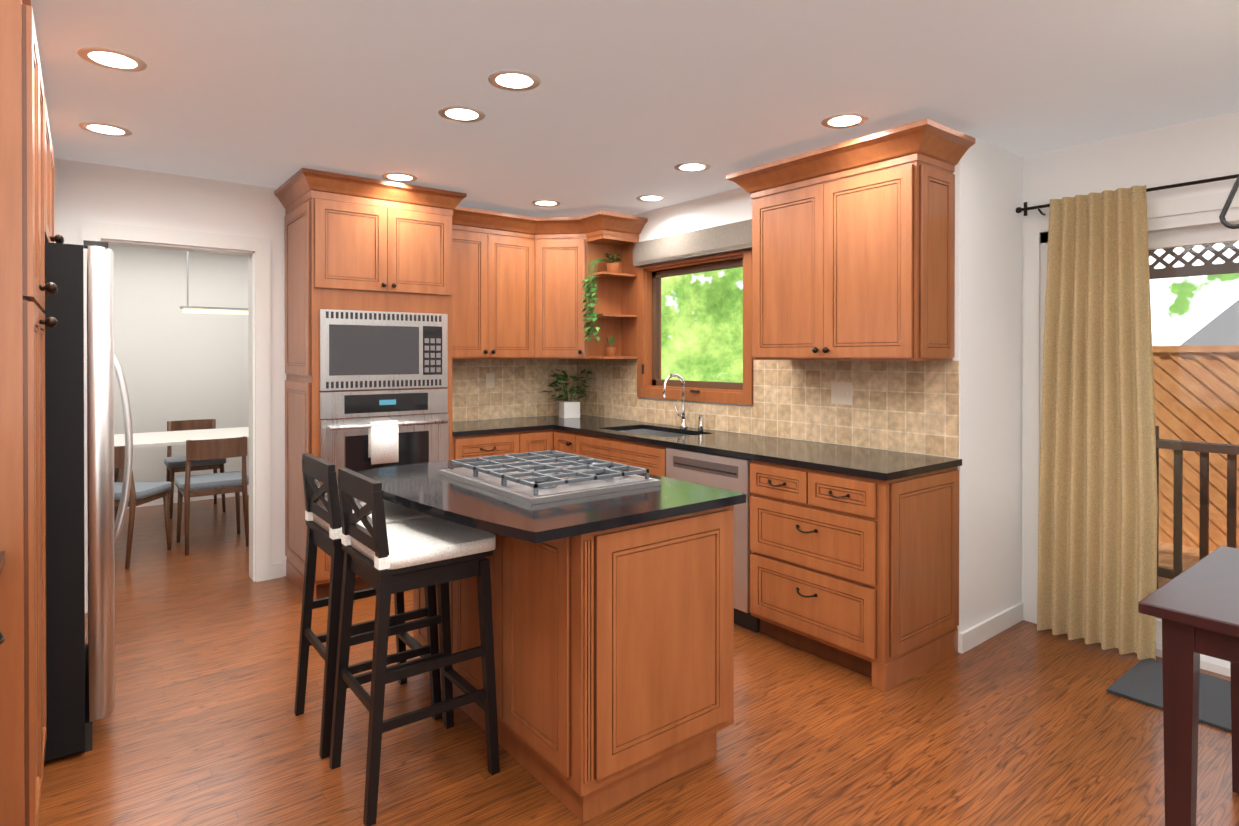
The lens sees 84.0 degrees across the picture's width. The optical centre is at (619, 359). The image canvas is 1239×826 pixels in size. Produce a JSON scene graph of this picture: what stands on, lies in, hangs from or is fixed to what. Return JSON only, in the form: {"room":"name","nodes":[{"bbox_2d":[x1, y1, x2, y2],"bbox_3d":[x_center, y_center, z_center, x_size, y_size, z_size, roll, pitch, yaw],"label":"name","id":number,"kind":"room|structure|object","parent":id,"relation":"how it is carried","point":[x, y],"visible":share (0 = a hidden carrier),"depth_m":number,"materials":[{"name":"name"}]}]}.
{"room":"kitchen","nodes":[
{"label":"kitchen","id":0,"kind":"room"},
{"bbox_2d":[108,245,248,492],"bbox_3d":[-3.549,0.138,7.116,4.960,2.440,0.140,0,0,-38],"label":"wall","id":1,"kind":"structure","parent":0,"point":[176,362],"depth_m":6.52,"materials":[{"name":"white paint"}]},
{"bbox_2d":[118,486,248,507],"bbox_3d":[-4.006,1.315,6.667,3.400,0.090,0.014,0,0,-38],"label":"baseboard","id":2,"kind":"structure","parent":1,"relation":"attached to","point":[159,501],"depth_m":6.58,"materials":[{"name":"white"}]},
{"bbox_2d":[54,158,551,575],"bbox_3d":[-1.972,0.150,4.541,4.280,2.440,0.140,0,0,-38],"label":"wall","id":3,"kind":"structure","parent":0,"point":[90,192],"depth_m":4.05,"materials":[{"name":"white paint"}]},
{"bbox_2d":[81,221,270,612],"bbox_3d":[-2.587,0.313,4.062,0.927,2.119,0.176,0,0,-38],"label":"trim","id":4,"kind":"structure","parent":3,"relation":"attached to","point":[256,251],"depth_m":4.24,"materials":[{"name":"white"}]},
{"bbox_2d":[452,206,531,358],"bbox_3d":[-1.001,-0.512,4.957,0.813,1.020,0.387,0,0,-38],"label":"upper cabinet","id":5,"kind":"object","parent":3,"relation":"attached to","point":[520,294],"depth_m":4.83,"materials":[{"name":"brown wood"}]},
{"bbox_2d":[452,359,576,421],"bbox_3d":[-0.897,0.227,5.283,1.369,0.458,0.010,0,0,-38],"label":"backsplash","id":6,"kind":"structure","parent":3,"relation":"attached to","point":[520,385],"depth_m":5.31,"materials":[{"name":"tile"}]},
{"bbox_2d":[486,373,493,387],"bbox_3d":[-0.979,0.162,5.212,0.070,0.110,0.002,0,0,-38],"label":"electrical outlet plate","id":7,"kind":"object","parent":6,"relation":"attached to","point":[489,376],"depth_m":5.21,"materials":[{"name":"beige plastic"}]},
{"bbox_2d":[532,215,623,358],"bbox_3d":[-0.427,-0.513,5.262,0.667,1.020,0.611,0,0,-38],"label":"upper cabinet","id":8,"kind":"object","parent":3,"relation":"attached to","point":[560,263],"depth_m":5.04,"materials":[{"name":"brown wood"}]},
{"bbox_2d":[581,252,621,343],"bbox_3d":[-0.111,-0.450,4.989,0.331,0.680,0.194,0,0,-38],"label":"ivy","id":9,"kind":"object","parent":8,"relation":"on","point":[612,266],"visible":1,"depth_m":4.93,"materials":[{"name":"green plant"}]},
{"bbox_2d":[605,336,615,355],"bbox_3d":[-0.065,-0.101,5.038,0.084,0.156,0.084,0,0,-38],"label":"potted plant","id":10,"kind":"object","parent":8,"relation":"on","point":[610,351],"visible":1,"depth_m":5.01,"materials":[{"name":"brown"}]},
{"bbox_2d":[30,0,1238,217],"bbox_3d":[-0.554,-1.114,3.269,4.960,0.100,9.880,0,0,-38],"label":"ceiling","id":11,"kind":"structure","parent":0,"point":[622,106],"depth_m":2.65,"materials":[{"name":"grey paint"}]},
{"bbox_2d":[79,122,131,136],"bbox_3d":[-2.375,-1.061,3.182,0.199,0.003,0.199,0,0,-44],"label":"recessed light","id":12,"kind":"object","parent":11,"relation":"in","point":[108,129],"depth_m":3.18,"materials":[{"name":"white"}]},
{"bbox_2d":[77,47,146,71],"bbox_3d":[-1.790,-1.058,2.432,0.199,0.003,0.199,0,0,-44],"label":"recessed light","id":13,"kind":"object","parent":11,"relation":"in","point":[110,57],"depth_m":2.42,"materials":[{"name":"white glass"}]},
{"bbox_2d":[180,251,247,314],"bbox_3d":[-3.154,-0.725,5.809,0.940,0.699,0.120,0,0,-38],"label":"dining pendant light","id":14,"kind":"object","parent":11,"relation":"hanging from","point":[213,310],"visible":0.54,"depth_m":5.59,"materials":[{"name":"silver metal"}]},
{"bbox_2d":[382,173,417,181],"bbox_3d":[-1.286,-1.065,4.030,0.199,0.003,0.199,0,0,-44],"label":"recessed light","id":15,"kind":"object","parent":11,"relation":"in","point":[390,176],"depth_m":4.03,"materials":[{"name":"white"}]},
{"bbox_2d":[438,106,484,121],"bbox_3d":[-0.683,-1.060,2.979,0.199,0.003,0.199,0,0,-44],"label":"recessed light","id":16,"kind":"object","parent":11,"relation":"in","point":[463,113],"depth_m":2.97,"materials":[{"name":"white glass"}]},
{"bbox_2d":[488,70,540,90],"bbox_3d":[-0.400,-1.058,2.617,0.199,0.003,0.199,0,0,-44],"label":"recessed light","id":17,"kind":"object","parent":11,"relation":"in","point":[516,80],"depth_m":2.61,"materials":[{"name":"white glass"}]},
{"bbox_2d":[532,200,560,206],"bbox_3d":[-0.503,-1.068,4.717,0.199,0.003,0.199,0,0,-44],"label":"recessed light","id":18,"kind":"object","parent":11,"relation":"in","point":[546,203],"depth_m":4.71,"materials":[{"name":"white"}]},
{"bbox_2d":[636,195,665,201],"bbox_3d":[0.212,-1.068,4.564,0.199,0.003,0.199,0,0,43],"label":"recessed light","id":19,"kind":"object","parent":11,"relation":"in","point":[650,198],"depth_m":4.56,"materials":[{"name":"white glass"}]},
{"bbox_2d":[674,162,709,171],"bbox_3d":[0.404,-1.064,3.814,0.199,0.003,0.199,0,0,-44],"label":"recessed light","id":20,"kind":"object","parent":11,"relation":"in","point":[690,166],"depth_m":3.80,"materials":[{"name":"white glass"}]},
{"bbox_2d":[821,113,867,128],"bbox_3d":[1.002,-1.061,3.063,0.199,0.003,0.199,0,0,-44],"label":"recessed light","id":21,"kind":"object","parent":11,"relation":"in","point":[844,119],"depth_m":3.06,"materials":[{"name":"white glass"}]},
{"bbox_2d":[1219,176,1238,228],"bbox_3d":[1.899,-0.686,1.772,0.560,0.739,0.573,0,0,-38],"label":"pendant chandelier","id":22,"kind":"object","parent":11,"relation":"hanging from","point":[1223,221],"visible":1,"depth_m":2.03,"materials":[{"name":"grey metal"}]},
{"bbox_2d":[38,495,1238,825],"bbox_3d":[-0.554,1.426,3.281,4.960,0.100,9.880,0,0,-38],"label":"floor","id":23,"kind":"structure","parent":0,"point":[1022,723],"depth_m":2.48,"materials":[{"name":"brown wood"}]},
{"bbox_2d":[0,575,3,643],"bbox_3d":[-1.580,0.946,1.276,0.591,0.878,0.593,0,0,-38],"label":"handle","id":24,"kind":"object","parent":23,"relation":"on","point":[1,634],"depth_m":1.50,"materials":[{"name":"grey metal"}]},
{"bbox_2d":[0,551,4,574],"bbox_3d":[-1.090,0.493,0.658,0.606,0.030,2.168,0,0,-38],"label":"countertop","id":25,"kind":"structure","parent":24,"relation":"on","point":[2,553],"depth_m":1.65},
{"bbox_2d":[0,0,63,825],"bbox_3d":[-2.471,0.170,2.506,0.701,2.420,2.448,0,0,-38],"label":"pantry","id":26,"kind":"object","parent":23,"relation":"on","point":[26,191],"visible":0.96,"depth_m":1.73,"materials":[{"name":"brown wood"}]},
{"bbox_2d":[42,240,132,761],"bbox_3d":[-2.365,0.482,2.568,0.892,1.795,0.910,0,0,-38],"label":"fridge","id":27,"kind":"object","parent":23,"relation":"on","point":[80,677],"visible":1,"depth_m":2.38,"materials":[{"name":"black"}]},
{"bbox_2d":[114,446,170,568],"bbox_3d":[-3.420,0.970,4.710,0.440,0.804,0.491,0,0,-3],"label":"dining chair","id":28,"kind":"object","parent":23,"relation":"on","point":[141,493],"visible":0.31,"depth_m":4.61,"materials":[{"name":"brown wood"}]},
{"bbox_2d":[114,427,248,522],"bbox_3d":[-3.410,0.991,5.617,1.450,0.753,0.900,0,0,-38],"label":"dining table","id":29,"kind":"object","parent":23,"relation":"on","point":[157,439],"visible":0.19,"depth_m":5.47,"materials":[{"name":"white wood"}]},
{"bbox_2d":[164,419,225,518],"bbox_3d":[-3.812,0.963,6.173,0.440,0.804,0.491,0,0,-38],"label":"dining chair","id":30,"kind":"object","parent":23,"relation":"on","point":[173,464],"visible":0.67,"depth_m":6.11,"materials":[{"name":"brown wood"}]},
{"bbox_2d":[175,436,248,555],"bbox_3d":[-3.005,0.968,5.089,0.440,0.804,0.491,0,0,-38],"label":"dining chair","id":31,"kind":"object","parent":23,"relation":"on","point":[236,483],"visible":0.98,"depth_m":4.96,"materials":[{"name":"brown wood"}]},
{"bbox_2d":[294,453,441,758],"bbox_3d":[-0.974,0.874,2.659,0.440,1.010,0.394,0,0,-38],"label":"stool","id":32,"kind":"object","parent":23,"relation":"on","point":[324,527],"visible":0.77,"depth_m":2.58,"materials":[{"name":"black wood"}]},
{"bbox_2d":[274,168,466,599],"bbox_3d":[-1.557,0.161,4.326,0.972,2.420,0.704,0,0,-38],"label":"tall cabinet","id":33,"kind":"object","parent":23,"relation":"on","point":[368,300],"visible":0.77,"depth_m":4.07,"materials":[{"name":"brown wood"}]},
{"bbox_2d":[368,420,398,464],"bbox_3d":[-1.383,0.485,4.031,0.160,0.245,0.051,0,0,-38],"label":"towel","id":34,"kind":"object","parent":33,"relation":"hanging from","point":[383,441],"visible":0.98,"depth_m":4.01,"materials":[{"name":"white fabric"}]},
{"bbox_2d":[329,468,499,825],"bbox_3d":[-0.693,0.875,2.314,0.440,1.010,0.394,0,0,-38],"label":"stool","id":35,"kind":"object","parent":23,"relation":"on","point":[383,559],"visible":0.98,"depth_m":2.24,"materials":[{"name":"black wood"}]},
{"bbox_2d":[452,432,511,459],"bbox_3d":[-1.037,0.930,4.778,0.528,0.878,0.637,0,0,-38],"label":"base cabinet","id":36,"kind":"object","parent":23,"relation":"on","point":[471,446],"depth_m":4.48,"materials":[{"name":"brown wood"}]},
{"bbox_2d":[452,418,551,436],"bbox_3d":[-0.960,0.474,4.833,0.720,0.030,0.643,0,0,-38],"label":"countertop","id":37,"kind":"structure","parent":36,"relation":"on","point":[505,425],"depth_m":4.75,"materials":[{"name":"black stone"}]},
{"bbox_2d":[512,429,551,453],"bbox_3d":[-0.762,0.929,4.958,0.344,0.878,0.691,0,0,-38],"label":"base cabinet","id":38,"kind":"object","parent":23,"relation":"on","point":[536,440],"depth_m":4.72,"materials":[{"name":"brown wood"}]},
{"bbox_2d":[413,505,733,822],"bbox_3d":[-0.244,0.940,2.715,0.687,0.878,1.303,0,0,-38],"label":"kitchen island","id":39,"kind":"object","parent":23,"relation":"on","point":[613,624],"depth_m":2.18,"materials":[{"name":"brown wood"}]},
{"bbox_2d":[358,453,745,552],"bbox_3d":[-0.365,0.484,2.632,0.984,0.030,1.360,0,0,-38],"label":"island countertop","id":40,"kind":"structure","parent":39,"relation":"on","point":[515,524],"depth_m":2.25,"materials":[{"name":"black stone"}]},
{"bbox_2d":[439,450,660,504],"bbox_3d":[-0.290,0.439,2.678,0.560,0.058,0.730,0,0,-38],"label":"cooktop","id":41,"kind":"object","parent":40,"relation":"in","point":[550,477],"visible":1,"depth_m":2.54,"materials":[{"name":"silver metal"}]},
{"bbox_2d":[552,429,655,462],"bbox_3d":[-0.138,0.929,4.879,0.691,0.878,0.348,0,0,-38],"label":"base cabinet","id":42,"kind":"object","parent":23,"relation":"on","point":[592,446],"depth_m":4.38,"materials":[{"name":"brown wood"}]},
{"bbox_2d":[614,457,665,476],"bbox_3d":[0.234,1.051,4.446,0.637,0.640,0.909,0,0,-38],"label":"base cabinet","id":43,"kind":"object","parent":23,"relation":"on","point":[657,467],"depth_m":3.99,"materials":[{"name":"brown wood"}]},
{"bbox_2d":[666,447,759,632],"bbox_3d":[0.689,0.937,3.836,0.614,0.872,0.604,0,0,-38],"label":"dishwasher","id":44,"kind":"object","parent":23,"relation":"on","point":[719,471],"visible":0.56,"depth_m":3.48,"materials":[{"name":"silver metal"}]},
{"bbox_2d":[750,460,958,691],"bbox_3d":[1.118,0.937,3.312,0.637,0.878,0.742,0,0,-38],"label":"base cabinet","id":45,"kind":"object","parent":23,"relation":"on","point":[858,574],"depth_m":3.05,"materials":[{"name":"brown wood"}]},
{"bbox_2d":[519,414,961,480],"bbox_3d":[0.363,0.568,4.260,0.661,0.214,3.174,0,0,-38],"label":"countertop","id":46,"kind":"structure","parent":45,"relation":"on","point":[879,464],"depth_m":3.60,"materials":[{"name":"black stone"}]},
{"bbox_2d":[542,369,593,418],"bbox_3d":[-0.391,0.264,5.379,0.394,0.383,0.389,0,0,-38],"label":"potted plant","id":47,"kind":"object","parent":46,"relation":"on","point":[569,409],"visible":1,"depth_m":5.33,"materials":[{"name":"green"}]},
{"bbox_2d":[663,373,702,429],"bbox_3d":[0.398,0.277,4.508,0.206,0.366,0.258,0,0,-38],"label":"faucet","id":48,"kind":"object","parent":46,"relation":"on","point":[683,424],"visible":1,"depth_m":4.57,"materials":[{"name":"silver metal"}]},
{"bbox_2d":[1106,658,1230,731],"bbox_3d":[2.489,1.373,2.648,0.500,0.012,0.900,0,0,-38],"label":"door mat","id":49,"kind":"object","parent":23,"relation":"on","point":[1140,681],"visible":0.58,"depth_m":2.83,"materials":[{"name":"grey fabric"}]},
{"bbox_2d":[1138,546,1238,825],"bbox_3d":[2.098,1.004,1.480,0.850,0.760,1.400,0,0,-38],"label":"kitchen table","id":50,"kind":"object","parent":23,"relation":"on","point":[1195,607],"visible":1,"depth_m":1.74,"materials":[{"name":"brown wood"}]},
{"bbox_2d":[596,132,974,651],"bbox_3d":[0.676,0.150,4.511,0.140,2.440,3.164,0,0,-38],"label":"wall","id":51,"kind":"structure","parent":0,"point":[726,207],"depth_m":3.28,"materials":[{"name":"white paint"}]},
{"bbox_2d":[271,562,1023,653],"bbox_3d":[0.368,1.337,2.098,4.680,0.090,6.600,0,0,-38],"label":"baseboard","id":52,"kind":"structure","parent":51,"relation":"attached to","point":[981,632],"depth_m":3.42,"materials":[{"name":"white"}]},
{"bbox_2d":[637,250,752,404],"bbox_3d":[0.528,-0.196,4.675,0.170,0.950,1.100,0,0,-38],"label":"kitchen window","id":53,"kind":"structure","parent":51,"relation":"in","point":[650,382],"depth_m":4.72,"materials":[{"name":"brown wood"}]},
{"bbox_2d":[633,219,751,266],"bbox_3d":[0.493,-0.760,4.563,0.072,0.170,1.194,0,0,-38],"label":"roman shade","id":54,"kind":"object","parent":53,"relation":"attached to","point":[727,238],"visible":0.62,"depth_m":4.51,"materials":[{"name":"white fabric"}]},
{"bbox_2d":[577,359,958,458],"bbox_3d":[0.619,0.230,4.462,0.010,0.458,3.148,0,0,-38],"label":"backsplash","id":55,"kind":"structure","parent":51,"relation":"attached to","point":[906,406],"depth_m":3.79,"materials":[{"name":"tile"}]},
{"bbox_2d":[596,372,601,386],"bbox_3d":[-0.161,0.161,5.453,0.002,0.110,0.070,0,0,-38],"label":"electrical outlet plate","id":56,"kind":"object","parent":55,"relation":"attached to","point":[598,375],"depth_m":5.46,"materials":[{"name":"beige plastic"}]},
{"bbox_2d":[831,382,851,404],"bbox_3d":[1.196,0.184,3.709,0.005,0.120,0.130,0,0,-38],"label":"electrical outlet plate","id":57,"kind":"object","parent":55,"relation":"attached to","point":[841,392],"depth_m":3.71,"materials":[{"name":"beige plastic"}]},
{"bbox_2d":[726,118,974,360],"bbox_3d":[1.112,-0.505,3.481,0.431,1.020,1.149,0,0,-38],"label":"upper cabinet","id":58,"kind":"object","parent":51,"relation":"attached to","point":[858,266],"visible":1,"depth_m":3.24,"materials":[{"name":"brown wood"}]},
{"bbox_2d":[973,138,1022,625],"bbox_3d":[1.929,0.155,3.571,0.680,2.440,0.140,0,0,-38],"label":"wall","id":59,"kind":"structure","parent":0,"point":[998,244],"depth_m":3.46,"materials":[{"name":"white paint"}]},
{"bbox_2d":[1022,112,1238,601],"bbox_3d":[3.242,0.160,2.327,0.140,2.440,3.436,0,0,-38],"label":"wall","id":60,"kind":"structure","parent":0,"point":[1207,148],"depth_m":3.23,"materials":[{"name":"white paint"}]},
{"bbox_2d":[1016,174,1238,215],"bbox_3d":[2.933,-0.771,2.529,0.090,0.070,2.741,0,0,-38],"label":"curtain rod","id":61,"kind":"object","parent":60,"relation":"attached to","point":[1020,209],"visible":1,"depth_m":3.08,"materials":[{"name":"brown metal"}]},
{"bbox_2d":[1037,185,1157,660],"bbox_3d":[2.257,0.281,3.274,0.084,2.150,0.488,0,0,-38],"label":"curtain","id":62,"kind":"object","parent":61,"relation":"hanging from","point":[1097,538],"visible":0.96,"depth_m":3.27,"materials":[{"name":"beige fabric"}]},
{"bbox_2d":[1024,190,1238,623],"bbox_3d":[2.745,0.328,2.837,0.016,2.100,1.990,0,0,-38],"label":"door frame","id":63,"kind":"structure","parent":60,"relation":"attached to","point":[1035,228],"depth_m":3.58,"materials":[{"name":"white paint"}]},
{"bbox_2d":[1040,207,1238,676],"bbox_3d":[2.795,0.363,2.876,0.170,2.030,1.850,0,0,-38],"label":"sliding glass door","id":64,"kind":"structure","parent":60,"relation":"in","point":[1193,229],"depth_m":3.15,"materials":[{"name":"clear glass"}]},
{"label":"outside","id":65,"kind":"structure","parent":0,"visible":0},
{"bbox_2d":[1156,542,1212,618],"bbox_3d":[4.312,1.523,3.335,2.780,0.145,6.500,0,0,-38],"label":"deck","id":66,"kind":"object","parent":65,"point":[1169,562],"depth_m":5.00,"materials":[{"name":"brown wood"}]},
{"bbox_2d":[1149,241,1238,278],"bbox_3d":[3.936,0.226,2.738,0.090,2.455,6.030,0,0,-38],"label":"lattice","id":67,"kind":"object","parent":66,"relation":"on","point":[1228,262],"depth_m":3.74,"materials":[{"name":"brown"}]},
{"bbox_2d":[1152,345,1238,550],"bbox_3d":[5.324,0.660,4.082,0.100,1.575,6.560,0,0,-38],"label":"fence","id":68,"kind":"object","parent":66,"relation":"on","point":[1201,372],"depth_m":5.25,"materials":[{"name":"brown wood"}]},
{"bbox_2d":[1155,426,1238,588],"bbox_3d":[4.526,0.941,2.802,0.095,1.025,5.400,0,0,-38],"label":"railing","id":69,"kind":"object","parent":66,"relation":"on","point":[1231,524],"depth_m":4.11,"materials":[{"name":"brown wood"}]},
{"bbox_2d":[1180,300,1238,345],"bbox_3d":[7.718,-0.456,4.714,0.300,1.050,6.500,0,0,-38],"label":"roof","id":70,"kind":"structure","parent":65,"point":[1234,340],"depth_m":6.85,"materials":[{"name":"grey"}]},
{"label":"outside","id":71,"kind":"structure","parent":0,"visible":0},
{"bbox_2d":[661,241,1238,382],"bbox_3d":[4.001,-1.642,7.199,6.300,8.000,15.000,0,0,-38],"label":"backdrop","id":72,"kind":"structure","parent":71,"point":[676,293],"depth_m":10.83,"materials":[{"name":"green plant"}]}
]}

